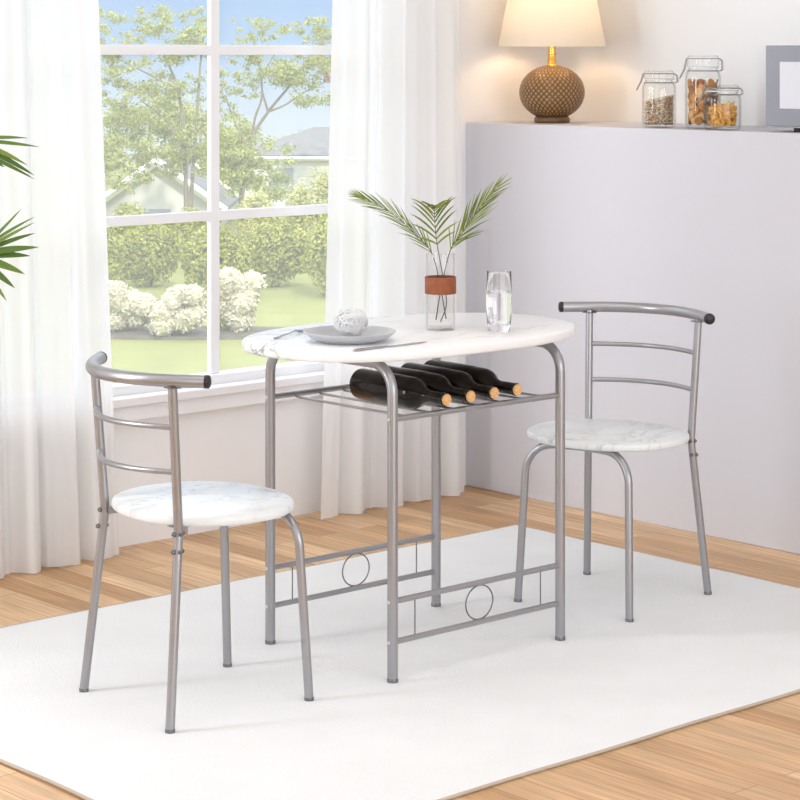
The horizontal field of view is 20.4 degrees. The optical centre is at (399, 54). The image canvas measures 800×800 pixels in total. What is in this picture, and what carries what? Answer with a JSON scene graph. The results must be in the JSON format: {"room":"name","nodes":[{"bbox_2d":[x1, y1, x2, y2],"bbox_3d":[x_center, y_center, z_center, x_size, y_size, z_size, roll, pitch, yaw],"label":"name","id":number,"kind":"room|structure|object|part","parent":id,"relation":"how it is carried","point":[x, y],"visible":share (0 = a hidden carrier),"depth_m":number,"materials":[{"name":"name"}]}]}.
{"room":"dining room","nodes":[
{"label":"dining room","id":0,"kind":"room"},
{"bbox_2d":[114,0,547,546],"bbox_3d":[-1.934,0.084,5.373,6.700,2.628,0.120,0,0,-42],"label":"wall","id":1,"kind":"structure","parent":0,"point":[226,445],"depth_m":6.73,"materials":[{"name":"white paint"}]},
{"bbox_2d":[100,0,330,396],"bbox_3d":[-0.656,0.065,6.494,1.660,1.850,0.060,0,0,-42],"label":"window","id":2,"kind":"structure","parent":1,"relation":"attached to","point":[213,49],"depth_m":6.58,"materials":[{"name":"white paint"}]},
{"bbox_3d":[-0.656,0.967,6.494,1.660,0.047,0.060,0,0,-42],"label":"frame","id":3,"kind":"part","parent":2,"relation":"part of","materials":[{"name":"white paint"}]},
{"bbox_2d":[113,371,323,420],"bbox_3d":[-0.640,1.005,6.431,1.720,0.070,0.055,0,0,-42],"label":"sill","id":4,"kind":"structure","parent":1,"relation":"attached to","point":[142,406],"depth_m":6.49,"materials":[{"name":"white paint"}]},
{"bbox_3d":[-0.699,-1.125,6.332,2.420,0.020,0.104,0,0,-42],"label":"curtain rod","id":5,"kind":"object","parent":1,"relation":"attached to","visible":0},
{"bbox_2d":[0,0,118,578],"bbox_3d":[-1.149,0.129,5.869,1.014,2.529,0.073,0,0,-42],"label":"sheer curtain","id":6,"kind":"object","parent":5,"relation":"hanging from","point":[55,317],"visible":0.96,"depth_m":6.04,"materials":[{"name":"white fabric"}]},
{"bbox_2d":[321,0,463,519],"bbox_3d":[-0.016,0.129,6.887,0.631,2.529,0.075,0,0,-42],"label":"sheer curtain","id":7,"kind":"object","parent":5,"relation":"hanging from","point":[395,131],"visible":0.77,"depth_m":6.86,"materials":[{"name":"white fabric"}]},
{"bbox_2d":[0,485,799,799],"bbox_3d":[0.347,1.423,2.832,6.700,0.050,6.950,0,0,-42],"label":"floor","id":8,"kind":"structure","parent":0,"point":[752,753],"depth_m":5.86,"materials":[{"name":"brown wood"}]},
{"bbox_2d":[0,136,37,300],"bbox_3d":[-1.364,0.764,5.268,0.996,1.268,0.290,0,0,-14],"label":"potted palm","id":9,"kind":"object","parent":8,"relation":"on","point":[8,251],"visible":1,"depth_m":5.29,"materials":[{"name":"green plant"}]},
{"bbox_2d":[0,524,799,799],"bbox_3d":[0.029,1.394,5.207,2.317,0.008,1.637,0,0,-42],"label":"rug","id":10,"kind":"object","parent":8,"relation":"on","point":[468,710],"visible":0.88,"depth_m":4.95,"materials":[{"name":"beige carpet"}]},
{"bbox_2d":[79,351,313,733],"bbox_3d":[-0.458,1.024,4.807,0.439,0.733,0.471,0,0,-40],"label":"dining chair","id":11,"kind":"object","parent":10,"relation":"on","point":[178,505],"visible":1,"depth_m":4.76,"materials":[{"name":"silver metal"}]},
{"bbox_3d":[-0.668,1.032,4.852,0.065,0.711,0.024,0,0,1],"label":"leg","id":12,"kind":"part","parent":11,"relation":"part of","materials":[{"name":"silver metal"}]},
{"bbox_3d":[-0.576,0.671,4.711,0.135,0.028,0.467,0,0,-37],"label":"rail","id":13,"kind":"part","parent":11,"relation":"part of","materials":[{"name":"silver metal"}]},
{"bbox_3d":[-0.468,1.032,4.583,0.024,0.711,0.065,0,0,16],"label":"leg","id":14,"kind":"part","parent":11,"relation":"part of","materials":[{"name":"silver metal"}]},
{"bbox_3d":[-0.428,0.972,4.821,0.374,0.018,0.417,0,0,-37],"label":"seat","id":15,"kind":"part","parent":11,"relation":"part of","materials":[{"name":"white stone"}]},
{"bbox_3d":[-0.372,1.182,4.973,0.032,0.409,0.184,0,0,-19],"label":"leg","id":16,"kind":"part","parent":11,"relation":"part of","materials":[{"name":"silver metal"}]},
{"bbox_3d":[-0.267,1.182,4.830,0.184,0.409,0.032,0,0,35],"label":"leg","id":17,"kind":"part","parent":11,"relation":"part of","materials":[{"name":"silver metal"}]},
{"bbox_2d":[242,313,574,682],"bbox_3d":[0.030,1.022,5.261,0.880,0.737,0.546,0,0,-42],"label":"dining table","id":18,"kind":"object","parent":10,"relation":"on","point":[460,334],"visible":0.94,"depth_m":5.24,"materials":[{"name":"white stone"}]},
{"bbox_3d":[-0.238,1.032,5.173,0.024,0.708,0.229,0,0,-42],"label":"leg","id":19,"kind":"part","parent":18,"relation":"part of","materials":[{"name":"silver metal"}]},
{"bbox_2d":[273,328,307,338],"bbox_3d":[-0.253,0.648,5.186,0.014,0.011,0.180,0,0,24],"label":"fork","id":20,"kind":"object","parent":18,"relation":"on","point":[299,330],"visible":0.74,"depth_m":5.18,"materials":[{"name":"silver metal"}]},
{"bbox_3d":[-0.266,0.648,5.156,0.005,0.010,0.115,0,0,24],"label":"handle","id":21,"kind":"part","parent":20,"relation":"part of","materials":[{"name":"silver metal"}]},
{"bbox_3d":[-0.108,0.808,5.428,0.534,0.014,0.014,0,0,-42],"label":"rack rail","id":22,"kind":"part","parent":18,"relation":"part of","materials":[{"name":"silver metal"}]},
{"bbox_2d":[303,325,395,344],"bbox_3d":[-0.115,0.641,5.068,0.212,0.024,0.212,0,0,-42],"label":"plate","id":23,"kind":"object","parent":18,"relation":"on","point":[324,334],"visible":0.87,"depth_m":5.02,"materials":[{"name":"white ceramic"}]},
{"bbox_2d":[333,307,367,335],"bbox_3d":[-0.111,0.612,5.091,0.092,0.066,0.081,0,0,-42],"label":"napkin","id":24,"kind":"object","parent":23,"relation":"on","point":[348,321],"visible":1,"depth_m":5.06,"materials":[{"name":"white fabric"}]},
{"bbox_3d":[-0.108,1.302,5.428,0.534,0.014,0.014,0,0,-42],"label":"rail","id":25,"kind":"part","parent":18,"relation":"part of","materials":[{"name":"silver metal"}]},
{"bbox_3d":[-0.108,1.212,5.428,0.534,0.014,0.014,0,0,-42],"label":"rail","id":26,"kind":"part","parent":18,"relation":"part of","materials":[{"name":"silver metal"}]},
{"bbox_3d":[-0.085,1.032,5.003,0.024,0.708,0.229,0,0,-42],"label":"leg","id":27,"kind":"part","parent":18,"relation":"part of","materials":[{"name":"silver metal"}]},
{"bbox_2d":[353,342,424,351],"bbox_3d":[-0.018,0.649,4.965,0.232,0.007,0.012,0,0,-44],"label":"table knife","id":28,"kind":"object","parent":18,"relation":"on","point":[384,346],"visible":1,"depth_m":4.94,"materials":[{"name":"silver metal"}]},
{"bbox_3d":[-0.065,0.649,4.922,0.105,0.007,0.006,0,0,-44],"label":"handle","id":29,"kind":"part","parent":28,"relation":"part of","materials":[{"name":"silver metal"}]},
{"bbox_3d":[0.019,0.651,5.000,0.129,0.002,0.012,0,0,-44],"label":"blade","id":30,"kind":"part","parent":28,"relation":"part of","materials":[{"name":"silver metal"}]},
{"bbox_2d":[349,368,451,408],"bbox_3d":[0.006,0.776,5.126,0.074,0.074,0.304,0,1,-42],"label":"wine bottle","id":31,"kind":"object","parent":18,"relation":"on","point":[365,384],"visible":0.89,"depth_m":5.10,"materials":[{"name":"black glass"}]},
{"bbox_2d":[388,365,474,405],"bbox_3d":[0.062,0.776,5.176,0.074,0.074,0.304,0,1,-42],"label":"wine bottle","id":32,"kind":"object","parent":18,"relation":"on","point":[435,382],"visible":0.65,"depth_m":5.12,"materials":[{"name":"black glass"}]},
{"bbox_3d":[0.160,1.032,5.530,0.024,0.708,0.229,0,0,-42],"label":"leg","id":33,"kind":"part","parent":18,"relation":"part of","materials":[{"name":"silver metal"}]},
{"bbox_2d":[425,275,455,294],"bbox_3d":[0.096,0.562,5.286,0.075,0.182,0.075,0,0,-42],"label":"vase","id":34,"kind":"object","parent":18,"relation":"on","point":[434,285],"visible":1,"depth_m":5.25,"materials":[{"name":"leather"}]},
{"bbox_2d":[347,188,446,318],"bbox_3d":[-0.007,0.470,5.257,0.240,0.313,0.044,0,0,-7],"label":"frond","id":35,"kind":"object","parent":34,"relation":"in","point":[365,199],"visible":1,"depth_m":5.26,"materials":[{"name":"green plant"}]},
{"bbox_2d":[411,197,456,321],"bbox_3d":[0.085,0.484,5.221,0.124,0.306,0.112,0,0,-31],"label":"frond","id":36,"kind":"object","parent":34,"relation":"in","point":[448,201],"visible":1,"depth_m":5.25,"materials":[{"name":"green plant"}]},
{"bbox_3d":[0.089,0.495,5.254,0.017,0.284,0.096,0,0,19],"label":"stem","id":37,"kind":"part","parent":36,"relation":"part of","materials":[{"name":"green plant"}]},
{"bbox_2d":[435,174,511,319],"bbox_3d":[0.177,0.456,5.301,0.186,0.352,0.035,0,0,1],"label":"frond","id":38,"kind":"object","parent":34,"relation":"in","point":[490,195],"visible":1,"depth_m":5.30,"materials":[{"name":"green plant"}]},
{"bbox_2d":[401,362,498,401],"bbox_3d":[0.118,0.776,5.226,0.074,0.074,0.304,0,1,-42],"label":"wine bottle","id":39,"kind":"object","parent":18,"relation":"on","point":[460,379],"visible":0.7,"depth_m":5.18,"materials":[{"name":"black glass"}]},
{"bbox_2d":[425,359,521,398],"bbox_3d":[0.174,0.776,5.276,0.074,0.074,0.304,0,1,-42],"label":"wine bottle","id":40,"kind":"object","parent":18,"relation":"on","point":[484,376],"visible":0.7,"depth_m":5.22,"materials":[{"name":"black glass"}]},
{"bbox_3d":[0.182,0.808,5.105,0.534,0.014,0.014,0,0,-42],"label":"rack rail","id":41,"kind":"part","parent":18,"relation":"part of","materials":[{"name":"silver metal"}]},
{"bbox_3d":[0.182,1.302,5.105,0.534,0.014,0.014,0,0,-42],"label":"rail","id":42,"kind":"part","parent":18,"relation":"part of","materials":[{"name":"silver metal"}]},
{"bbox_3d":[0.182,1.212,5.105,0.534,0.014,0.014,0,0,-42],"label":"rail","id":43,"kind":"part","parent":18,"relation":"part of","materials":[{"name":"silver metal"}]},
{"bbox_2d":[486,270,511,331],"bbox_3d":[0.234,0.583,5.259,0.062,0.141,0.062,0,0,-42],"label":"drinking glass","id":44,"kind":"object","parent":18,"relation":"on","point":[498,282],"visible":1,"depth_m":5.23,"materials":[{"name":"clear glass"}]},
{"bbox_3d":[0.312,1.032,5.360,0.024,0.708,0.229,0,0,-42],"label":"leg","id":45,"kind":"part","parent":18,"relation":"part of","materials":[{"name":"silver metal"}]},
{"bbox_2d":[514,302,714,621],"bbox_3d":[0.557,1.024,5.709,0.471,0.733,0.439,0,0,33],"label":"dining chair","id":46,"kind":"object","parent":10,"relation":"on","point":[609,437],"visible":0.98,"depth_m":5.71,"materials":[{"name":"silver metal"}]},
{"bbox_3d":[0.380,1.182,5.633,0.184,0.409,0.032,0,0,19],"label":"leg","id":47,"kind":"part","parent":46,"relation":"part of","materials":[{"name":"silver metal"}]},
{"bbox_3d":[0.503,1.032,5.927,0.024,0.711,0.065,0,0,0],"label":"leg","id":48,"kind":"part","parent":46,"relation":"part of","materials":[{"name":"silver metal"}]},
{"bbox_3d":[0.532,0.972,5.687,0.417,0.018,0.374,0,0,37],"label":"seat","id":49,"kind":"part","parent":46,"relation":"part of","materials":[{"name":"white stone"}]},
{"bbox_3d":[0.521,1.182,5.526,0.032,0.409,0.184,0,0,-35],"label":"leg","id":50,"kind":"part","parent":46,"relation":"part of","materials":[{"name":"silver metal"}]},
{"bbox_3d":[0.643,0.671,5.834,0.467,0.028,0.135,0,0,37],"label":"rail","id":51,"kind":"part","parent":46,"relation":"part of","materials":[{"name":"silver metal"}]},
{"bbox_3d":[0.771,1.032,5.725,0.065,0.711,0.024,0,0,-16],"label":"leg","id":52,"kind":"part","parent":46,"relation":"part of","materials":[{"name":"silver metal"}]},
{"bbox_2d":[466,120,799,554],"bbox_3d":[2.650,0.808,4.818,0.418,1.179,6.830,0,0,-42],"label":"wall","id":53,"kind":"structure","parent":0,"point":[683,215],"depth_m":6.62,"materials":[{"name":"grey paint"}]},
{"bbox_2d":[498,0,605,122],"bbox_3d":[0.491,-0.031,7.177,0.348,0.500,0.348,0,0,-42],"label":"table lamp","id":54,"kind":"object","parent":53,"relation":"on","point":[551,92],"visible":1,"depth_m":7.08,"materials":[{"name":"brown"}]},
{"bbox_3d":[0.491,-0.154,7.177,0.348,0.254,0.348,0,0,-42],"label":"lamp shade","id":55,"kind":"part","parent":54,"relation":"part of","materials":[{"name":"beige fabric"}]},
{"bbox_3d":[0.491,0.117,7.177,0.212,0.169,0.212,0,0,-42],"label":"globe","id":56,"kind":"part","parent":54,"relation":"part of","materials":[{"name":"brown ceramic"}]},
{"bbox_2d":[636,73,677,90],"bbox_3d":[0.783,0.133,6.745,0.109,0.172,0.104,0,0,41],"label":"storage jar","id":57,"kind":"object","parent":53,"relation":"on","point":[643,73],"visible":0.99,"depth_m":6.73,"materials":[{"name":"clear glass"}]},
{"bbox_2d":[643,95,673,124],"bbox_3d":[0.785,0.167,6.744,0.094,0.094,0.095,0,0,-42],"label":"granola","id":58,"kind":"object","parent":57,"relation":"in","point":[655,109],"visible":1,"depth_m":6.71,"materials":[{"name":"beige food"}]},
{"bbox_2d":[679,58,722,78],"bbox_3d":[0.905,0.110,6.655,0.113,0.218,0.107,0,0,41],"label":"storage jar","id":59,"kind":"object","parent":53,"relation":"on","point":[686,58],"visible":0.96,"depth_m":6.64,"materials":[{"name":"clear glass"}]},
{"bbox_2d":[690,94,696,102],"bbox_3d":[0.876,0.130,6.627,0.005,0.025,0.025,0,0,-39],"label":"slice","id":60,"kind":"object","parent":59,"relation":"in","point":[693,98],"visible":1,"depth_m":6.62,"materials":[{"name":"brown food"}]},
{"bbox_2d":[690,84,696,91],"bbox_3d":[0.875,0.099,6.635,0.025,0.024,0.010,0,0,43],"label":"slice","id":61,"kind":"object","parent":59,"relation":"in","point":[693,87],"visible":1,"depth_m":6.63,"materials":[{"name":"brown food"}]},
{"bbox_2d":[692,106,698,113],"bbox_3d":[0.881,0.165,6.622,0.009,0.024,0.025,0,0,-41],"label":"slice","id":62,"kind":"object","parent":59,"relation":"in","point":[695,110],"visible":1,"depth_m":6.62,"materials":[{"name":"brown food"}]},
{"bbox_2d":[694,117,702,124],"bbox_3d":[0.889,0.196,6.617,0.025,0.025,0.008,0,0,17],"label":"slice","id":63,"kind":"object","parent":59,"relation":"in","point":[698,120],"visible":1,"depth_m":6.62,"materials":[{"name":"orange food"}]},
{"bbox_2d":[695,88,701,94],"bbox_3d":[0.889,0.109,6.617,0.025,0.025,0.004,0,0,36],"label":"slice","id":64,"kind":"object","parent":59,"relation":"in","point":[698,91],"visible":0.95,"depth_m":6.62,"materials":[{"name":"beige food"}]},
{"bbox_2d":[695,110,702,117],"bbox_3d":[0.892,0.177,6.620,0.025,0.024,0.010,0,0,28],"label":"slice","id":65,"kind":"object","parent":59,"relation":"in","point":[700,113],"visible":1,"depth_m":6.62,"materials":[{"name":"orange food"}]},
{"bbox_2d":[697,84,704,91],"bbox_3d":[0.897,0.098,6.614,0.025,0.024,0.009,0,0,25],"label":"slice","id":66,"kind":"object","parent":59,"relation":"in","point":[701,86],"visible":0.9,"depth_m":6.61,"materials":[{"name":"brown food"}]},
{"bbox_2d":[697,79,704,84],"bbox_3d":[0.896,0.083,6.618,0.025,0.024,0.010,0,0,13],"label":"slice","id":67,"kind":"object","parent":59,"relation":"in","point":[699,81],"visible":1,"depth_m":6.62,"materials":[{"name":"brown food"}]},
{"bbox_2d":[697,103,705,110],"bbox_3d":[0.897,0.154,6.614,0.025,0.025,0.006,0,0,8],"label":"slice","id":68,"kind":"object","parent":59,"relation":"in","point":[701,106],"visible":1,"depth_m":6.61,"materials":[{"name":"brown food"}]},
{"bbox_2d":[700,95,707,102],"bbox_3d":[0.905,0.131,6.617,0.025,0.024,0.009,0,0,-3],"label":"slice","id":69,"kind":"object","parent":59,"relation":"in","point":[704,97],"visible":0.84,"depth_m":6.61,"materials":[{"name":"brown food"}]},
{"bbox_2d":[702,113,709,120],"bbox_3d":[0.911,0.184,6.613,0.025,0.024,0.008,0,0,-15],"label":"slice","id":70,"kind":"object","parent":59,"relation":"in","point":[705,116],"visible":0.98,"depth_m":6.61,"materials":[{"name":"brown food"}]},
{"bbox_2d":[703,105,708,112],"bbox_3d":[0.912,0.161,6.617,0.025,0.025,0.005,0,0,-4],"label":"slice","id":71,"kind":"object","parent":59,"relation":"in","point":[706,110],"visible":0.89,"depth_m":6.62,"materials":[{"name":"brown food"}]},
{"bbox_2d":[707,80,714,86],"bbox_3d":[0.926,0.085,6.617,0.025,0.024,0.011,0,0,-16],"label":"slice","id":72,"kind":"object","parent":59,"relation":"in","point":[709,82],"visible":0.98,"depth_m":6.61,"materials":[{"name":"brown food"}]},
{"bbox_2d":[709,99,714,105],"bbox_3d":[0.930,0.142,6.619,0.025,0.024,0.009,0,0,-45],"label":"slice","id":73,"kind":"object","parent":59,"relation":"in","point":[711,101],"visible":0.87,"depth_m":6.62,"materials":[{"name":"brown food"}]},
{"bbox_2d":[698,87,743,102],"bbox_3d":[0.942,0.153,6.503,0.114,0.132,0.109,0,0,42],"label":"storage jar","id":74,"kind":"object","parent":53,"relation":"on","point":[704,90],"visible":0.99,"depth_m":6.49,"materials":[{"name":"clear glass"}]},
{"bbox_2d":[708,101,736,126],"bbox_3d":[0.945,0.172,6.500,0.087,0.076,0.090,0,0,-1],"label":"pasta","id":75,"kind":"object","parent":74,"relation":"in","point":[724,114],"visible":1,"depth_m":6.47,"materials":[{"name":"yellow food"}]},
{"bbox_2d":[766,44,799,131],"bbox_3d":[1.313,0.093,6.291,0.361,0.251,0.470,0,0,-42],"label":"picture frame","id":76,"kind":"object","parent":53,"relation":"on","point":[782,60],"visible":1,"depth_m":6.31,"materials":[{"name":"white metal"}]},
{"bbox_2d":[556,0,799,129],"bbox_3d":[2.843,0.084,4.991,0.100,2.628,6.830,0,0,-42],"label":"wall","id":77,"kind":"structure","parent":0,"point":[641,36],"depth_m":7.10,"materials":[{"name":"white paint"}]},
{"label":"outside","id":78,"kind":"structure","parent":0,"visible":0},
{"bbox_2d":[105,164,325,383],"bbox_3d":[0.303,5.390,86.383,112.145,0.001,121.539,0,0,-42],"label":"lawn","id":79,"kind":"structure","parent":78,"point":[298,303],"depth_m":41.95,"materials":[{"name":"green plant"}]},
{"bbox_2d":[107,216,126,280],"bbox_3d":[-6.863,4.419,49.507,1.558,1.960,1.116,0,0,-12],"label":"shrub","id":80,"kind":"object","parent":79,"relation":"on","point":[113,244],"visible":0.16,"depth_m":49.41,"materials":[{"name":"green plant"}]},
{"bbox_2d":[109,201,161,255],"bbox_3d":[-6.764,4.537,56.017,1.706,1.727,1.180,0,0,-12],"label":"shrub","id":81,"kind":"object","parent":79,"relation":"on","point":[127,208],"visible":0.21,"depth_m":55.80,"materials":[{"name":"green plant"}]},
{"bbox_2d":[115,224,183,286],"bbox_3d":[-5.860,4.584,51.697,1.689,1.631,1.264,0,0,-7],"label":"shrub","id":82,"kind":"object","parent":79,"relation":"on","point":[149,257],"visible":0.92,"depth_m":51.45,"materials":[{"name":"green plant"}]},
{"bbox_2d":[99,3,231,211],"bbox_3d":[-6.734,1.739,62.016,4.108,7.305,2.268,0,0,-3],"label":"tree","id":83,"kind":"object","parent":79,"relation":"on","point":[184,154],"visible":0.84,"depth_m":61.87,"materials":[{"name":"green plant"}]},
{"bbox_2d":[105,157,238,229],"bbox_3d":[-7.372,4.247,70.000,4.352,2.285,5.860,0,0,0],"label":"house","id":84,"kind":"structure","parent":79,"relation":"on","point":[165,195],"depth_m":67.50,"materials":[{"name":"white"}]},
{"bbox_2d":[161,206,206,256],"bbox_3d":[-5.568,4.689,58.488,1.397,1.430,1.026,0,0,-15],"label":"shrub","id":85,"kind":"object","parent":79,"relation":"on","point":[185,229],"visible":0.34,"depth_m":58.23,"materials":[{"name":"green plant"}]},
{"bbox_2d":[103,93,265,170],"bbox_3d":[-9.779,3.413,91.996,8.484,3.955,3.696,0,0,-4],"label":"tree","id":86,"kind":"object","parent":79,"relation":"on","point":[160,129],"visible":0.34,"depth_m":91.56,"materials":[{"name":"green plant"}]},
{"bbox_2d":[110,326,284,339],"bbox_3d":[-4.151,5.340,42.900,5.580,0.100,1.800,0,0,0],"label":"flower bed","id":87,"kind":"object","parent":79,"relation":"on","point":[199,333],"visible":0.23,"depth_m":42.29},
{"bbox_2d":[109,280,159,331],"bbox_3d":[-5.216,4.813,42.671,1.131,1.010,1.244,0,0,-42],"label":"flowering bush","id":88,"kind":"object","parent":87,"relation":"on","point":[129,309],"visible":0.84,"depth_m":42.43,"materials":[{"name":"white plant"}]},
{"bbox_2d":[148,283,206,336],"bbox_3d":[-4.181,4.842,42.176,1.126,1.033,1.043,0,0,-42],"label":"flowering bush","id":89,"kind":"object","parent":87,"relation":"on","point":[181,309],"visible":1,"depth_m":41.97,"materials":[{"name":"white plant"}]},
{"bbox_2d":[203,266,266,331],"bbox_3d":[-3.154,4.706,42.873,1.145,1.328,1.196,0,0,42],"label":"flowering bush","id":90,"kind":"object","parent":87,"relation":"on","point":[239,292],"visible":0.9,"depth_m":42.52,"materials":[{"name":"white plant"}]},
{"bbox_2d":[105,120,299,179],"bbox_3d":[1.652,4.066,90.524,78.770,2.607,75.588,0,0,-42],"label":"shrubbery","id":91,"kind":"object","parent":79,"relation":"on","point":[128,158],"visible":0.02,"depth_m":95.69,"materials":[{"name":"green plant"}]},
{"bbox_2d":[179,221,255,296],"bbox_3d":[-4.086,4.543,49.511,1.732,1.718,1.257,0,0,-16],"label":"shrub","id":92,"kind":"object","parent":79,"relation":"on","point":[195,254],"visible":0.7,"depth_m":49.25,"materials":[{"name":"green plant"}]},
{"bbox_2d":[203,110,296,208],"bbox_3d":[-4.033,3.441,60.046,2.567,3.899,1.963,0,0,-7],"label":"tree","id":93,"kind":"object","parent":79,"relation":"on","point":[245,175],"visible":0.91,"depth_m":59.73,"materials":[{"name":"green plant"}]},
{"bbox_2d":[232,188,283,269],"bbox_3d":[-3.432,4.331,54.483,1.419,2.135,1.070,0,0,-28],"label":"shrub","id":94,"kind":"object","parent":79,"relation":"on","point":[243,225],"visible":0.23,"depth_m":54.28,"materials":[{"name":"green plant"}]},
{"bbox_2d":[238,216,310,286],"bbox_3d":[-2.917,4.568,51.696,1.848,1.671,1.267,0,0,-8],"label":"shrub","id":95,"kind":"object","parent":79,"relation":"on","point":[286,246],"visible":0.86,"depth_m":51.40,"materials":[{"name":"green plant"}]},
{"bbox_2d":[220,15,331,227],"bbox_3d":[-3.446,2.119,64.073,3.762,6.556,2.166,0,0,14],"label":"tree","id":96,"kind":"object","parent":79,"relation":"on","point":[279,74],"visible":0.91,"depth_m":63.88,"materials":[{"name":"green plant"}]},
{"bbox_2d":[238,127,329,208],"bbox_3d":[-2.282,3.959,78.000,6.540,2.862,5.040,0,0,7],"label":"house","id":97,"kind":"structure","parent":79,"relation":"on","point":[312,144],"depth_m":75.93,"materials":[{"name":"white"}]},
{"bbox_2d":[283,163,328,262],"bbox_3d":[-2.082,4.098,57.490,1.869,2.597,1.376,0,0,-9],"label":"shrub","id":98,"kind":"object","parent":79,"relation":"on","point":[321,193],"visible":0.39,"depth_m":57.23,"materials":[{"name":"green plant"}]},
{"bbox_2d":[302,216,327,296],"bbox_3d":[-1.440,4.442,49.496,1.545,1.921,1.157,0,0,-20],"label":"shrub","id":99,"kind":"object","parent":79,"relation":"on","point":[317,244],"visible":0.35,"depth_m":49.23,"materials":[{"name":"green plant"}]},
{"bbox_2d":[315,36,331,83],"bbox_3d":[-2.077,2.368,71.994,1.670,6.046,1.142,0,0,-5],"label":"tree","id":100,"kind":"object","parent":79,"relation":"on","point":[328,77],"visible":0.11,"depth_m":72.06,"materials":[{"name":"green plant"}]}
]}

